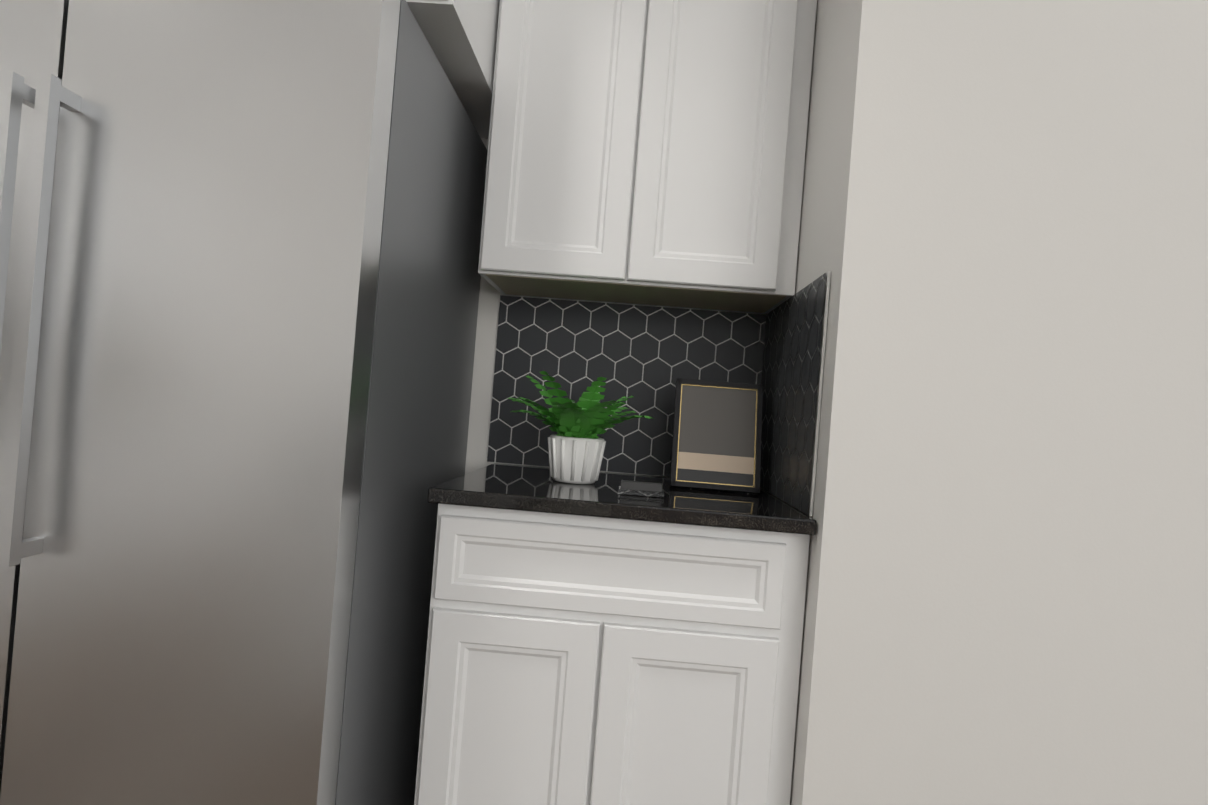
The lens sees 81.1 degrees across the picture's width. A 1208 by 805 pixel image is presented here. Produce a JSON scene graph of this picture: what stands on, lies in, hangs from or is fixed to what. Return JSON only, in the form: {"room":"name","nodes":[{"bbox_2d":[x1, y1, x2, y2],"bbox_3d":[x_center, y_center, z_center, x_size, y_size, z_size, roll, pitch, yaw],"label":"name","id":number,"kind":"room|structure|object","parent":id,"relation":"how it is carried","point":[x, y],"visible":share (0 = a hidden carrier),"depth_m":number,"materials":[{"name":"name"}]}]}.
{"room":"kitchen","nodes":[
{"label":"kitchen","id":0,"kind":"room"},
{"bbox_2d":[465,138,762,476],"bbox_3d":[-0.337,-0.310,2.054,1.900,2.780,0.150,4,-1,2],"label":"wall","id":1,"kind":"structure","parent":0,"point":[482,378],"depth_m":1.98,"materials":[{"name":"white paint"}]},
{"bbox_2d":[406,0,499,138],"bbox_3d":[-0.716,-1.074,1.633,1.049,0.595,0.735,4,-1,2],"label":"upper cabinet","id":2,"kind":"object","parent":1,"relation":"attached to","point":[461,36],"visible":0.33,"depth_m":1.54,"materials":[{"name":"white wood"}]},
{"bbox_2d":[487,295,767,476],"bbox_3d":[0.064,-0.039,1.955,0.747,0.468,0.008,4,-1,2],"label":"backsplash","id":3,"kind":"structure","parent":1,"relation":"attached to","point":[646,356],"depth_m":1.95,"materials":[{"name":"grey tile"}]},
{"bbox_2d":[478,0,816,313],"bbox_3d":[0.113,-0.743,1.774,0.742,0.942,0.385,4,-1,2],"label":"upper cabinet","id":4,"kind":"object","parent":1,"relation":"attached to","point":[646,152],"visible":1,"depth_m":1.64,"materials":[{"name":"white wood"}]},
{"bbox_2d":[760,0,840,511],"bbox_3d":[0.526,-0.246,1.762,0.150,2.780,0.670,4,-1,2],"label":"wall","id":5,"kind":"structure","parent":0,"point":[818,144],"depth_m":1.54,"materials":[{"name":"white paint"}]},
{"bbox_2d":[760,271,830,515],"bbox_3d":[0.422,-0.014,1.645,0.008,0.468,0.600,4,-1,2],"label":"backsplash","id":6,"kind":"structure","parent":5,"relation":"attached to","point":[794,353],"depth_m":1.53,"materials":[{"name":"grey tile"}]},
{"bbox_2d":[790,0,1207,804],"bbox_3d":[3.285,-0.035,1.248,5.720,2.780,0.150,4,-1,2],"label":"wall","id":7,"kind":"structure","parent":0,"point":[1006,592],"depth_m":1.27,"materials":[{"name":"white paint"}]},
{"bbox_3d":[1.157,1.232,-0.947,9.600,0.120,13.500,4,-1,2],"label":"floor","id":8,"kind":"structure","parent":0,"visible":0},
{"bbox_2d":[0,0,487,804],"bbox_3d":[-0.846,0.146,1.517,0.893,1.780,0.905,4,-1,2],"label":"fridge","id":9,"kind":"object","parent":8,"relation":"on","point":[240,240],"visible":0.98,"depth_m":1.12,"materials":[{"name":"silver metal"}]},
{"bbox_2d":[414,504,809,804],"bbox_3d":[0.011,0.664,1.642,0.718,0.884,0.620,4,-1,2],"label":"base cabinet","id":10,"kind":"object","parent":8,"relation":"on","point":[578,660],"visible":0.96,"depth_m":1.34,"materials":[{"name":"white wood"}]},
{"bbox_2d":[427,463,816,534],"bbox_3d":[0.042,0.207,1.637,0.729,0.029,0.640,4,-1,2],"label":"countertop","id":11,"kind":"structure","parent":10,"relation":"on","point":[516,487],"depth_m":1.35,"materials":[{"name":"black stone"}]},
{"bbox_2d":[508,371,653,483],"bbox_3d":[-0.062,0.061,1.626,0.346,0.244,0.323,4,-1,2],"label":"potted plant","id":12,"kind":"object","parent":11,"relation":"on","point":[576,445],"visible":1,"depth_m":1.58,"materials":[{"name":"green plant"}]},
{"bbox_2d":[618,480,663,497],"bbox_3d":[0.078,0.180,1.488,0.095,0.024,0.060,4,-1,2],"label":"card holder","id":13,"kind":"object","parent":11,"relation":"on","point":[639,488],"visible":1,"depth_m":1.47,"materials":[{"name":"clear glass"}]},
{"bbox_2d":[670,378,762,493],"bbox_3d":[0.273,0.079,1.716,0.210,0.263,0.108,4,-1,2],"label":"picture frame","id":14,"kind":"object","parent":11,"relation":"on","point":[717,433],"visible":0.98,"depth_m":1.70,"materials":[{"name":"black"}]}
]}

